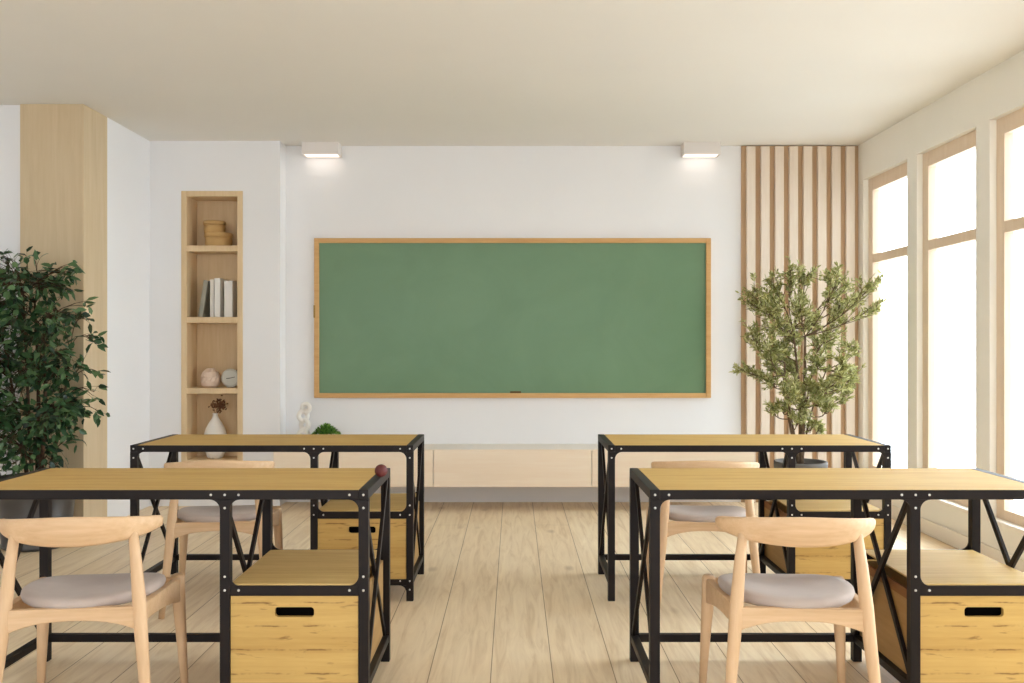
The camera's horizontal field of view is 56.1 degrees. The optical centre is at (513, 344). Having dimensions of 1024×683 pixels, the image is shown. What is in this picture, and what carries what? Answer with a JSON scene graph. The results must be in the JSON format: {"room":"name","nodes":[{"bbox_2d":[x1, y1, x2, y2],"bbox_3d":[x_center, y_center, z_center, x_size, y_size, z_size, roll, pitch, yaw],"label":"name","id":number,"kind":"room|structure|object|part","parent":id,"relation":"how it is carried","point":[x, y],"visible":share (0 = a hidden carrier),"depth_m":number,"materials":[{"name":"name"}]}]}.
{"room":"classroom","nodes":[
{"label":"classroom","id":0,"kind":"room"},
{"bbox_2d":[0,105,19,474],"bbox_3d":[-3.811,-0.166,6.345,1.178,2.812,0.110,0,0,0],"label":"wall","id":1,"kind":"structure","parent":0,"point":[9,114],"depth_m":6.29,"materials":[{"name":"paint"}]},
{"bbox_2d":[20,104,106,516],"bbox_3d":[-3.014,-0.166,6.442,0.416,2.812,0.365,0,0,0],"label":"pillar","id":2,"kind":"structure","parent":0,"point":[63,147],"depth_m":6.26,"materials":[{"name":"brown wood"}]},
{"bbox_2d":[107,117,148,516],"bbox_3d":[-2.879,-0.166,7.010,0.142,2.812,0.769,0,0,0],"label":"wall","id":3,"kind":"structure","parent":0,"point":[127,151],"depth_m":6.94,"materials":[{"name":"paint"}]},
{"bbox_2d":[149,141,285,505],"bbox_3d":[-2.326,-0.166,7.537,1.048,2.812,0.286,0,0,0],"label":"wall","id":4,"kind":"structure","parent":0,"point":[257,169],"depth_m":7.39,"materials":[{"name":"paint"}]},
{"bbox_2d":[181,191,242,461],"bbox_3d":[-2.325,-0.131,7.516,0.474,2.111,0.256,0,0,0],"label":"niche shelf","id":5,"kind":"object","parent":4,"relation":"attached to","point":[206,342],"visible":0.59,"depth_m":7.55,"materials":[{"name":"brown wood"}]},
{"bbox_2d":[198,280,209,316],"bbox_3d":[-2.406,-0.359,7.525,0.080,0.287,0.190,0,0,0],"label":"book","id":6,"kind":"object","parent":5,"relation":"on","point":[204,309],"visible":0.69,"depth_m":7.43,"materials":[{"name":"grey paper"}]},
{"bbox_2d":[201,368,219,387],"bbox_3d":[-2.373,0.256,7.500,0.150,0.150,0.144,0,0,0],"label":"round vase","id":7,"kind":"object","parent":5,"relation":"on","point":[210,377],"visible":1,"depth_m":7.45,"materials":[{"name":"ceramic"}]},
{"bbox_2d":[210,279,213,316],"bbox_3d":[-2.338,-0.362,7.525,0.032,0.292,0.190,0,0,0],"label":"book","id":8,"kind":"object","parent":5,"relation":"on","point":[211,280],"visible":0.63,"depth_m":7.43,"materials":[{"name":"white paper"}]},
{"bbox_2d":[204,413,226,458],"bbox_3d":[-2.333,0.708,7.500,0.176,0.350,0.176,0,0,0],"label":"vase","id":9,"kind":"object","parent":5,"relation":"on","point":[215,426],"visible":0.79,"depth_m":7.45,"materials":[{"name":"white ceramic"}]},
{"bbox_2d":[208,395,227,413],"bbox_3d":[-2.302,0.496,7.501,0.150,0.214,0.092,0,0,15],"label":"flower sprig","id":10,"kind":"object","parent":9,"relation":"in","point":[220,405],"visible":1,"depth_m":7.49,"materials":[{"name":"brown plant"}]},
{"bbox_3d":[-2.325,-0.131,7.639,0.474,2.111,0.010,0,0,0],"label":"panel","id":11,"kind":"part","parent":5,"relation":"part of","materials":[{"name":"brown wood"}]},
{"bbox_2d":[204,232,232,244],"bbox_3d":[-2.313,-0.821,7.520,0.216,0.108,0.216,0,0,0],"label":"box","id":12,"kind":"object","parent":5,"relation":"on","point":[211,238],"visible":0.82,"depth_m":7.43,"materials":[{"name":"beige wood"}]},
{"bbox_2d":[203,220,225,232],"bbox_3d":[-2.345,-0.922,7.520,0.172,0.092,0.172,0,0,0],"label":"box","id":13,"kind":"object","parent":12,"relation":"on","point":[209,225],"visible":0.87,"depth_m":7.45,"materials":[{"name":"beige wood"}]},
{"bbox_3d":[-2.345,-0.954,7.520,0.172,0.028,0.172,0,0,0],"label":"lid","id":14,"kind":"part","parent":13,"relation":"part of","materials":[{"name":"wood"}]},
{"bbox_3d":[-2.313,-0.859,7.520,0.216,0.033,0.216,0,0,0],"label":"lid","id":15,"kind":"part","parent":12,"relation":"part of","materials":[{"name":"wood"}]},
{"bbox_2d":[214,278,227,316],"bbox_3d":[-2.297,-0.367,7.530,0.046,0.302,0.200,0,0,0],"label":"book","id":16,"kind":"object","parent":5,"relation":"on","point":[218,282],"visible":0.8,"depth_m":7.43,"materials":[{"name":"white paper"}]},
{"bbox_2d":[221,369,236,386],"bbox_3d":[-2.207,0.258,7.492,0.146,0.147,0.056,0,0,0],"label":"clock","id":17,"kind":"object","parent":5,"relation":"on","point":[229,376],"visible":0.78,"depth_m":7.47,"materials":[{"name":"grey ceramic"}]},
{"bbox_2d":[224,281,236,316],"bbox_3d":[-2.211,-0.357,7.530,0.066,0.282,0.200,0,0,0],"label":"book","id":18,"kind":"object","parent":5,"relation":"on","point":[230,287],"visible":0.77,"depth_m":7.43,"materials":[{"name":"white paper"}]},
{"bbox_2d":[0,502,958,682],"bbox_3d":[-0.642,1.290,2.890,7.515,0.100,10.180,0,0,0],"label":"floor","id":19,"kind":"structure","parent":0,"point":[506,592],"depth_m":4.37,"materials":[{"name":"brown wood"}]},
{"bbox_2d":[0,246,109,551],"bbox_3d":[-3.091,0.313,5.840,1.185,1.854,0.651,0,0,0],"label":"potted ficus","id":20,"kind":"object","parent":19,"relation":"on","point":[52,420],"visible":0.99,"depth_m":5.81,"materials":[{"name":"plant"}]},
{"bbox_2d":[0,473,74,551],"bbox_3d":[-2.950,1.025,5.930,0.470,0.430,0.470,0,0,0],"label":"pot","id":21,"kind":"object","parent":20,"relation":"attached to","point":[9,509],"depth_m":5.75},
{"bbox_2d":[0,515,187,682],"bbox_3d":[-1.398,0.884,3.187,0.517,0.715,0.524,0,0,-8],"label":"chair","id":22,"kind":"object","parent":19,"relation":"on","point":[43,601],"visible":1,"depth_m":2.98,"materials":[{"name":"brown wood"}]},
{"bbox_3d":[-1.572,0.904,2.941,0.043,0.676,0.110,0,0,36],"label":"leg","id":23,"kind":"part","parent":22,"relation":"part of","materials":[{"name":"brown wood"}]},
{"bbox_3d":[-1.611,0.864,3.163,0.026,0.107,0.416,0,0,-11],"label":"seat rail","id":24,"kind":"part","parent":22,"relation":"part of","materials":[{"name":"brown wood"}]},
{"bbox_3d":[-1.658,1.030,3.383,0.057,0.422,0.062,0,0,-8],"label":"leg","id":25,"kind":"part","parent":22,"relation":"part of","materials":[{"name":"brown wood"}]},
{"bbox_3d":[-1.369,0.851,2.976,0.392,0.074,0.026,0,0,-8],"label":"seat rail","id":26,"kind":"part","parent":22,"relation":"part of","materials":[{"name":"brown wood"}]},
{"bbox_3d":[-1.373,0.574,3.006,0.503,0.094,0.160,0,0,-8],"label":"backrest","id":27,"kind":"part","parent":22,"relation":"part of","materials":[{"name":"brown wood"}]},
{"bbox_3d":[-1.398,0.816,3.185,0.435,0.060,0.445,0,0,-8],"label":"seat","id":28,"kind":"part","parent":22,"relation":"part of","materials":[{"name":"beige fabric"}]},
{"bbox_3d":[-1.163,0.904,2.999,0.111,0.676,0.042,0,0,36],"label":"leg","id":29,"kind":"part","parent":22,"relation":"part of","materials":[{"name":"brown wood"}]},
{"bbox_3d":[-1.187,0.864,3.222,0.026,0.107,0.416,0,0,-5],"label":"seat rail","id":30,"kind":"part","parent":22,"relation":"part of","materials":[{"name":"brown wood"}]},
{"bbox_3d":[-1.203,1.030,3.447,0.057,0.422,0.062,0,0,-8],"label":"leg","id":31,"kind":"part","parent":22,"relation":"part of","materials":[{"name":"brown wood"}]},
{"bbox_2d":[0,468,389,682],"bbox_3d":[-1.173,0.863,3.501,1.370,0.755,0.578,0,0,0],"label":"desk","id":32,"kind":"object","parent":19,"relation":"on","point":[291,616],"visible":0.96,"depth_m":3.22,"materials":[{"name":"brown wood"}]},
{"bbox_3d":[-1.841,1.149,3.502,0.029,0.029,0.509,0,0,0],"label":"rail","id":33,"kind":"part","parent":32,"relation":"part of","materials":[{"name":"black metal"}]},
{"bbox_3d":[-1.825,0.879,3.773,0.067,0.722,0.033,0,0,0],"label":"leg","id":34,"kind":"part","parent":32,"relation":"part of","materials":[{"name":"black metal"}]},
{"bbox_3d":[-1.173,0.501,3.502,1.370,0.033,0.575,0,0,0],"label":"frame","id":35,"kind":"part","parent":32,"relation":"part of","materials":[{"name":"black metal"}]},
{"bbox_3d":[-0.969,0.879,3.232,0.101,0.722,0.033,0,0,0],"label":"leg","id":36,"kind":"part","parent":32,"relation":"part of","materials":[{"name":"black metal"}]},
{"bbox_3d":[-0.969,0.879,3.773,0.101,0.722,0.033,0,0,0],"label":"leg","id":37,"kind":"part","parent":32,"relation":"part of","materials":[{"name":"black metal"}]},
{"bbox_3d":[-0.737,0.824,3.231,0.432,0.034,0.030,0,0,0],"label":"bay rail","id":38,"kind":"part","parent":32,"relation":"part of","materials":[{"name":"black metal"}]},
{"bbox_3d":[-0.737,0.988,3.229,0.428,0.292,0.016,0,0,0],"label":"drawer","id":39,"kind":"part","parent":32,"relation":"part of","materials":[{"name":"brown wood"}]},
{"bbox_3d":[-0.737,0.896,3.253,0.160,0.060,0.032,0,0,0],"label":"finger pull","id":40,"kind":"part","parent":32,"relation":"part of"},
{"bbox_3d":[-0.521,0.879,3.232,0.067,0.722,0.033,0,0,0],"label":"leg","id":41,"kind":"part","parent":32,"relation":"part of","materials":[{"name":"black metal"}]},
{"bbox_3d":[-0.504,1.149,3.502,0.029,0.029,0.509,0,0,0],"label":"rail","id":42,"kind":"part","parent":32,"relation":"part of","materials":[{"name":"black metal"}]},
{"bbox_2d":[375,464,387,476],"bbox_3d":[-0.488,0.461,3.525,0.047,0.046,0.047,0,0,0],"label":"ball","id":43,"kind":"object","parent":32,"relation":"on","point":[381,470],"visible":1,"depth_m":3.51,"materials":[{"name":"red"}]},
{"bbox_3d":[-0.521,0.879,3.773,0.067,0.722,0.033,0,0,0],"label":"leg","id":44,"kind":"part","parent":32,"relation":"part of","materials":[{"name":"black metal"}]},
{"bbox_2d":[158,460,282,618],"bbox_3d":[-1.398,0.884,4.627,0.517,0.715,0.524,0,0,-8],"label":"chair","id":45,"kind":"object","parent":19,"relation":"on","point":[185,521],"visible":0.63,"depth_m":4.42,"materials":[{"name":"brown wood"}]},
{"bbox_3d":[-1.572,0.904,4.381,0.043,0.676,0.110,0,0,36],"label":"leg","id":46,"kind":"part","parent":45,"relation":"part of","materials":[{"name":"brown wood"}]},
{"bbox_3d":[-1.658,1.030,4.823,0.057,0.422,0.062,0,0,-8],"label":"leg","id":47,"kind":"part","parent":45,"relation":"part of","materials":[{"name":"brown wood"}]},
{"bbox_3d":[-1.369,0.851,4.416,0.392,0.074,0.026,0,0,-8],"label":"seat rail","id":48,"kind":"part","parent":45,"relation":"part of","materials":[{"name":"brown wood"}]},
{"bbox_3d":[-1.398,0.816,4.625,0.435,0.060,0.445,0,0,-8],"label":"seat","id":49,"kind":"part","parent":45,"relation":"part of","materials":[{"name":"beige fabric"}]},
{"bbox_3d":[-1.373,0.574,4.447,0.503,0.094,0.160,0,0,-8],"label":"backrest","id":50,"kind":"part","parent":45,"relation":"part of","materials":[{"name":"brown wood"}]},
{"bbox_3d":[-1.163,0.904,4.439,0.111,0.676,0.042,0,0,36],"label":"leg","id":51,"kind":"part","parent":45,"relation":"part of","materials":[{"name":"brown wood"}]},
{"bbox_3d":[-1.187,0.864,4.662,0.026,0.107,0.416,0,0,-5],"label":"seat rail","id":52,"kind":"part","parent":45,"relation":"part of","materials":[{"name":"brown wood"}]},
{"bbox_3d":[-1.203,1.030,4.887,0.057,0.422,0.062,0,0,-8],"label":"leg","id":53,"kind":"part","parent":45,"relation":"part of","materials":[{"name":"brown wood"}]},
{"bbox_2d":[130,434,423,600],"bbox_3d":[-1.173,0.863,4.931,1.370,0.755,0.578,0,0,0],"label":"desk","id":54,"kind":"object","parent":19,"relation":"on","point":[333,526],"visible":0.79,"depth_m":4.65,"materials":[{"name":"brown wood"}]},
{"bbox_3d":[-1.825,0.879,4.662,0.067,0.722,0.033,0,0,0],"label":"leg","id":55,"kind":"part","parent":54,"relation":"part of","materials":[{"name":"black metal"}]},
{"bbox_3d":[-1.841,1.149,4.933,0.029,0.029,0.509,0,0,0],"label":"rail","id":56,"kind":"part","parent":54,"relation":"part of","materials":[{"name":"black metal"}]},
{"bbox_3d":[-1.825,0.879,5.204,0.067,0.722,0.033,0,0,0],"label":"leg","id":57,"kind":"part","parent":54,"relation":"part of","materials":[{"name":"black metal"}]},
{"bbox_3d":[-1.173,0.501,4.933,1.370,0.033,0.575,0,0,0],"label":"frame","id":58,"kind":"part","parent":54,"relation":"part of","materials":[{"name":"black metal"}]},
{"bbox_3d":[-0.969,0.879,4.662,0.101,0.722,0.033,0,0,0],"label":"leg","id":59,"kind":"part","parent":54,"relation":"part of","materials":[{"name":"black metal"}]},
{"bbox_3d":[-0.969,0.879,5.204,0.101,0.722,0.033,0,0,0],"label":"leg","id":60,"kind":"part","parent":54,"relation":"part of","materials":[{"name":"black metal"}]},
{"bbox_3d":[-0.737,0.824,4.661,0.432,0.034,0.030,0,0,0],"label":"bay rail","id":61,"kind":"part","parent":54,"relation":"part of","materials":[{"name":"black metal"}]},
{"bbox_3d":[-0.737,0.988,4.659,0.428,0.292,0.016,0,0,0],"label":"drawer","id":62,"kind":"part","parent":54,"relation":"part of","materials":[{"name":"brown wood"}]},
{"bbox_3d":[-0.737,0.896,4.683,0.160,0.060,0.032,0,0,0],"label":"finger pull","id":63,"kind":"part","parent":54,"relation":"part of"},
{"bbox_3d":[-0.737,1.149,4.661,0.432,0.029,0.030,0,0,0],"label":"bay rail","id":64,"kind":"part","parent":54,"relation":"part of","materials":[{"name":"black metal"}]},
{"bbox_3d":[-0.521,0.879,4.662,0.067,0.722,0.033,0,0,0],"label":"leg","id":65,"kind":"part","parent":54,"relation":"part of","materials":[{"name":"black metal"}]},
{"bbox_3d":[-0.504,1.149,4.933,0.029,0.029,0.509,0,0,0],"label":"rail","id":66,"kind":"part","parent":54,"relation":"part of","materials":[{"name":"black metal"}]},
{"bbox_3d":[-0.521,0.879,5.204,0.067,0.722,0.033,0,0,0],"label":"leg","id":67,"kind":"part","parent":54,"relation":"part of","materials":[{"name":"black metal"}]},
{"bbox_2d":[646,460,759,605],"bbox_3d":[0.905,0.884,4.627,0.517,0.715,0.524,0,0,4],"label":"chair","id":68,"kind":"object","parent":19,"relation":"on","point":[686,518],"visible":0.54,"depth_m":4.41,"materials":[{"name":"brown wood"}]},
{"bbox_3d":[0.692,1.030,4.873,0.057,0.422,0.062,0,0,4],"label":"leg","id":69,"kind":"part","parent":68,"relation":"part of","materials":[{"name":"brown wood"}]},
{"bbox_3d":[0.684,0.904,4.422,0.110,0.676,0.043,0,0,-42],"label":"leg","id":70,"kind":"part","parent":68,"relation":"part of","materials":[{"name":"brown wood"}]},
{"bbox_3d":[0.890,0.851,4.415,0.392,0.074,0.026,0,0,4],"label":"seat rail","id":71,"kind":"part","parent":68,"relation":"part of","materials":[{"name":"brown wood"}]},
{"bbox_3d":[0.905,0.816,4.624,0.435,0.060,0.445,0,0,4],"label":"seat","id":72,"kind":"part","parent":68,"relation":"part of","materials":[{"name":"beige fabric"}]},
{"bbox_3d":[0.892,0.574,4.445,0.503,0.094,0.160,0,0,4],"label":"backrest","id":73,"kind":"part","parent":68,"relation":"part of","materials":[{"name":"brown wood"}]},
{"bbox_3d":[1.096,0.904,4.394,0.042,0.676,0.111,0,0,-42],"label":"leg","id":74,"kind":"part","parent":68,"relation":"part of","materials":[{"name":"brown wood"}]},
{"bbox_2d":[598,434,890,600],"bbox_3d":[1.141,0.863,4.931,1.370,0.755,0.578,0,0,0],"label":"desk","id":75,"kind":"object","parent":19,"relation":"on","point":[831,560],"visible":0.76,"depth_m":4.68,"materials":[{"name":"brown wood"}]},
{"bbox_3d":[0.489,0.879,5.204,0.067,0.722,0.033,0,0,0],"label":"leg","id":76,"kind":"part","parent":75,"relation":"part of","materials":[{"name":"black metal"}]},
{"bbox_3d":[0.472,1.149,4.933,0.029,0.029,0.509,0,0,0],"label":"rail","id":77,"kind":"part","parent":75,"relation":"part of","materials":[{"name":"black metal"}]},
{"bbox_3d":[0.489,0.879,4.662,0.067,0.722,0.033,0,0,0],"label":"leg","id":78,"kind":"part","parent":75,"relation":"part of","materials":[{"name":"black metal"}]},
{"bbox_3d":[1.141,0.501,4.933,1.370,0.033,0.575,0,0,0],"label":"frame","id":79,"kind":"part","parent":75,"relation":"part of","materials":[{"name":"black metal"}]},
{"bbox_3d":[1.345,0.879,5.204,0.101,0.722,0.033,0,0,0],"label":"leg","id":80,"kind":"part","parent":75,"relation":"part of","materials":[{"name":"black metal"}]},
{"bbox_3d":[1.345,1.149,4.933,0.029,0.029,0.509,0,0,0],"label":"rail","id":81,"kind":"part","parent":75,"relation":"part of","materials":[{"name":"black metal"}]},
{"bbox_3d":[1.345,0.879,4.662,0.101,0.722,0.033,0,0,0],"label":"leg","id":82,"kind":"part","parent":75,"relation":"part of","materials":[{"name":"black metal"}]},
{"bbox_3d":[1.577,0.988,4.659,0.428,0.292,0.016,0,0,0],"label":"drawer","id":83,"kind":"part","parent":75,"relation":"part of","materials":[{"name":"brown wood"}]},
{"bbox_3d":[1.577,0.824,4.661,0.432,0.034,0.030,0,0,0],"label":"bay rail","id":84,"kind":"part","parent":75,"relation":"part of","materials":[{"name":"black metal"}]},
{"bbox_3d":[1.793,0.879,5.204,0.067,0.722,0.033,0,0,0],"label":"leg","id":85,"kind":"part","parent":75,"relation":"part of","materials":[{"name":"black metal"}]},
{"bbox_3d":[1.793,0.879,4.662,0.067,0.722,0.033,0,0,0],"label":"leg","id":86,"kind":"part","parent":75,"relation":"part of","materials":[{"name":"black metal"}]},
{"bbox_2d":[699,516,880,682],"bbox_3d":[0.905,0.884,3.187,0.517,0.715,0.524,0,0,4],"label":"chair","id":87,"kind":"object","parent":19,"relation":"on","point":[776,597],"visible":1,"depth_m":2.97,"materials":[{"name":"brown wood"}]},
{"bbox_3d":[0.692,1.030,3.433,0.057,0.422,0.062,0,0,4],"label":"leg","id":88,"kind":"part","parent":87,"relation":"part of","materials":[{"name":"brown wood"}]},
{"bbox_3d":[0.692,0.864,3.207,0.026,0.107,0.416,0,0,1],"label":"seat rail","id":89,"kind":"part","parent":87,"relation":"part of","materials":[{"name":"brown wood"}]},
{"bbox_3d":[0.684,0.904,2.982,0.110,0.676,0.043,0,0,-42],"label":"leg","id":90,"kind":"part","parent":87,"relation":"part of","materials":[{"name":"brown wood"}]},
{"bbox_3d":[0.905,0.816,3.184,0.435,0.060,0.445,0,0,4],"label":"seat","id":91,"kind":"part","parent":87,"relation":"part of","materials":[{"name":"beige fabric"}]},
{"bbox_3d":[0.892,0.574,3.005,0.503,0.094,0.160,0,0,4],"label":"backrest","id":92,"kind":"part","parent":87,"relation":"part of","materials":[{"name":"brown wood"}]},
{"bbox_3d":[0.890,0.851,2.974,0.392,0.074,0.026,0,0,4],"label":"seat rail","id":93,"kind":"part","parent":87,"relation":"part of","materials":[{"name":"brown wood"}]},
{"bbox_3d":[1.150,1.030,3.401,0.057,0.422,0.062,0,0,4],"label":"leg","id":94,"kind":"part","parent":87,"relation":"part of","materials":[{"name":"brown wood"}]},
{"bbox_3d":[1.119,0.864,3.178,0.026,0.107,0.416,0,0,7],"label":"seat rail","id":95,"kind":"part","parent":87,"relation":"part of","materials":[{"name":"brown wood"}]},
{"bbox_3d":[1.096,0.904,2.954,0.042,0.676,0.111,0,0,-42],"label":"leg","id":96,"kind":"part","parent":87,"relation":"part of","materials":[{"name":"brown wood"}]},
{"bbox_2d":[730,255,888,467],"bbox_3d":[1.968,0.305,6.567,0.956,1.871,0.801,0,0,-2],"label":"tree","id":97,"kind":"object","parent":19,"relation":"on","point":[774,355],"visible":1,"depth_m":6.49,"materials":[{"name":"green plant"}]},
{"bbox_3d":[1.955,1.016,6.550,0.356,0.448,0.356,0,0,0],"label":"pot","id":98,"kind":"part","parent":97,"relation":"part of","materials":[{"name":"grey ceramic"}]},
{"bbox_2d":[630,468,1023,682],"bbox_3d":[1.141,0.863,3.501,1.370,0.755,0.578,0,0,0],"label":"desk","id":99,"kind":"object","parent":19,"relation":"on","point":[942,616],"visible":0.98,"depth_m":3.31,"materials":[{"name":"brown wood"}]},
{"bbox_3d":[0.489,0.879,3.773,0.067,0.722,0.033,0,0,0],"label":"leg","id":100,"kind":"part","parent":99,"relation":"part of","materials":[{"name":"black metal"}]},
{"bbox_3d":[0.472,1.149,3.502,0.029,0.029,0.509,0,0,0],"label":"rail","id":101,"kind":"part","parent":99,"relation":"part of","materials":[{"name":"black metal"}]},
{"bbox_3d":[0.489,0.879,3.232,0.067,0.722,0.033,0,0,0],"label":"leg","id":102,"kind":"part","parent":99,"relation":"part of","materials":[{"name":"black metal"}]},
{"bbox_3d":[1.141,0.501,3.502,1.370,0.033,0.575,0,0,0],"label":"frame","id":103,"kind":"part","parent":99,"relation":"part of","materials":[{"name":"black metal"}]},
{"bbox_3d":[1.345,0.879,3.773,0.101,0.722,0.033,0,0,0],"label":"leg","id":104,"kind":"part","parent":99,"relation":"part of","materials":[{"name":"black metal"}]},
{"bbox_3d":[1.577,0.824,3.774,0.432,0.034,0.030,0,0,0],"label":"bay rail","id":105,"kind":"part","parent":99,"relation":"part of","materials":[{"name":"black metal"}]},
{"bbox_3d":[1.345,1.149,3.502,0.029,0.029,0.509,0,0,0],"label":"rail","id":106,"kind":"part","parent":99,"relation":"part of","materials":[{"name":"black metal"}]},
{"bbox_3d":[1.345,0.879,3.232,0.101,0.722,0.033,0,0,0],"label":"leg","id":107,"kind":"part","parent":99,"relation":"part of","materials":[{"name":"black metal"}]},
{"bbox_3d":[1.793,0.879,3.773,0.067,0.722,0.033,0,0,0],"label":"leg","id":108,"kind":"part","parent":99,"relation":"part of","materials":[{"name":"black metal"}]},
{"bbox_3d":[1.577,0.988,3.229,0.428,0.292,0.016,0,0,0],"label":"drawer","id":109,"kind":"part","parent":99,"relation":"part of","materials":[{"name":"brown wood"}]},
{"bbox_3d":[1.577,0.824,3.231,0.432,0.034,0.030,0,0,0],"label":"bay rail","id":110,"kind":"part","parent":99,"relation":"part of","materials":[{"name":"black metal"}]},
{"bbox_3d":[1.577,0.896,3.253,0.160,0.060,0.032,0,0,0],"label":"finger pull","id":111,"kind":"part","parent":99,"relation":"part of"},
{"bbox_2d":[0,0,1023,145],"bbox_3d":[-0.642,-1.632,2.890,7.515,0.120,10.180,0,0,0],"label":"ceiling","id":112,"kind":"structure","parent":0,"point":[290,72],"depth_m":5.42,"materials":[{"name":"paint"}]},
{"bbox_2d":[302,142,341,157],"bbox_3d":[-1.500,-1.524,7.500,0.284,0.095,0.156,0,0,0],"label":"ceiling lamp","id":113,"kind":"object","parent":112,"relation":"attached to","point":[309,149],"visible":1,"depth_m":7.42,"materials":[{"name":"beige"}]},
{"bbox_2d":[304,154,338,156],"bbox_3d":[-1.500,-1.488,7.500,0.256,0.015,0.128,0,0,0],"label":"diffuser","id":114,"kind":"object","parent":113,"relation":"attached to","point":[306,155],"depth_m":7.50,"materials":[{"name":"beige plastic"}]},
{"bbox_2d":[681,142,720,157],"bbox_3d":[1.457,-1.524,7.500,0.284,0.095,0.156,0,0,0],"label":"ceiling lamp","id":115,"kind":"object","parent":112,"relation":"attached to","point":[688,149],"visible":1,"depth_m":7.42,"materials":[{"name":"beige"}]},
{"bbox_2d":[683,154,717,156],"bbox_3d":[1.457,-1.488,7.500,0.256,0.015,0.128,0,0,0],"label":"diffuser","id":116,"kind":"object","parent":115,"relation":"attached to","point":[684,155],"depth_m":7.50,"materials":[{"name":"beige plastic"}]},
{"bbox_2d":[286,146,740,501],"bbox_3d":[0.526,-0.166,7.630,4.657,2.812,0.100,0,0,0],"label":"wall","id":117,"kind":"structure","parent":0,"point":[369,191],"depth_m":7.58,"materials":[{"name":"paint"}]},
{"bbox_2d":[313,238,710,397],"bbox_3d":[-0.013,-0.212,7.559,3.123,1.256,0.043,0,0,0],"label":"chalkboard","id":118,"kind":"object","parent":117,"relation":"attached to","point":[394,317],"visible":1,"depth_m":7.56,"materials":[{"name":"green wood"}]},
{"bbox_2d":[273,444,753,486],"bbox_3d":[-0.003,0.920,7.369,3.589,0.280,0.420,0,0,0],"label":"cabinet","id":119,"kind":"object","parent":117,"relation":"attached to","point":[445,465],"visible":0.49,"depth_m":7.16,"materials":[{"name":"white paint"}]},
{"bbox_2d":[296,402,311,433],"bbox_3d":[-1.619,0.609,7.397,0.110,0.343,0.101,0,0,37],"label":"sculpture","id":120,"kind":"object","parent":119,"relation":"on","point":[302,410],"visible":0.78,"depth_m":7.38,"materials":[{"name":"ceramic"}]},
{"bbox_2d":[312,423,340,433],"bbox_3d":[-1.440,0.687,7.359,0.242,0.187,0.240,0,0,0],"label":"potted herb","id":121,"kind":"object","parent":119,"relation":"on","point":[325,428],"visible":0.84,"depth_m":7.32,"materials":[{"name":"green plant"}]},
{"bbox_3d":[-1.200,0.920,7.167,1.189,0.280,0.016,0,0,0],"label":"door","id":122,"kind":"part","parent":119,"relation":"part of","materials":[{"name":"brown wood"}]},
{"bbox_3d":[-0.011,0.920,7.167,1.178,0.280,0.016,0,0,0],"label":"door","id":123,"kind":"part","parent":119,"relation":"part of","materials":[{"name":"brown wood"}]},
{"bbox_3d":[1.186,0.920,7.167,1.207,0.280,0.016,0,0,0],"label":"door","id":124,"kind":"part","parent":119,"relation":"part of","materials":[{"name":"brown wood"}]},
{"bbox_2d":[741,146,857,502],"bbox_3d":[2.253,-0.165,7.556,0.922,2.810,0.048,0,0,0],"label":"wall panel","id":125,"kind":"object","parent":117,"relation":"attached to","point":[800,202],"visible":0.5,"depth_m":7.53,"materials":[{"name":"brown wood"}]},
{"bbox_2d":[858,50,1023,559],"bbox_3d":[2.785,-0.166,2.740,0.140,2.812,9.880,0,0,0],"label":"wall","id":126,"kind":"structure","parent":0,"point":[998,92],"depth_m":6.04,"materials":[{"name":"paint"}]},
{"bbox_2d":[868,162,906,467],"bbox_3d":[2.754,-0.140,7.045,0.108,2.290,0.830,0,0,0],"label":"window","id":127,"kind":"structure","parent":126,"relation":"in","point":[897,174],"depth_m":7.37,"materials":[{"name":"brown wood"}]},
{"bbox_2d":[869,500,1023,572],"bbox_3d":[2.706,1.192,2.690,0.018,0.095,9.780,0,0,0],"label":"baseboard","id":128,"kind":"structure","parent":126,"relation":"attached to","point":[948,536],"depth_m":5.97,"materials":[{"name":"white paint"}]},
{"bbox_2d":[923,130,975,513],"bbox_3d":[2.754,-0.140,6.055,0.108,2.290,0.830,0,0,0],"label":"window","id":129,"kind":"structure","parent":126,"relation":"in","point":[966,143],"depth_m":6.38,"materials":[{"name":"brown wood"}]},
{"bbox_3d":[2.729,0.994,6.055,0.058,0.022,0.830,0,0,0],"label":"sill","id":130,"kind":"part","parent":129,"relation":"part of","materials":[{"name":"white paint"}]},
{"bbox_2d":[987,107,1023,533],"bbox_3d":[2.754,-0.140,5.065,0.108,2.290,0.830,0,0,0],"label":"window","id":131,"kind":"structure","parent":126,"relation":"in","point":[1007,225],"depth_m":5.39,"materials":[{"name":"brown wood"}]},
{"bbox_3d":[2.729,0.994,5.065,0.058,0.022,0.830,0,0,0],"label":"sill","id":132,"kind":"part","parent":131,"relation":"part of","materials":[{"name":"white paint"}]}
]}

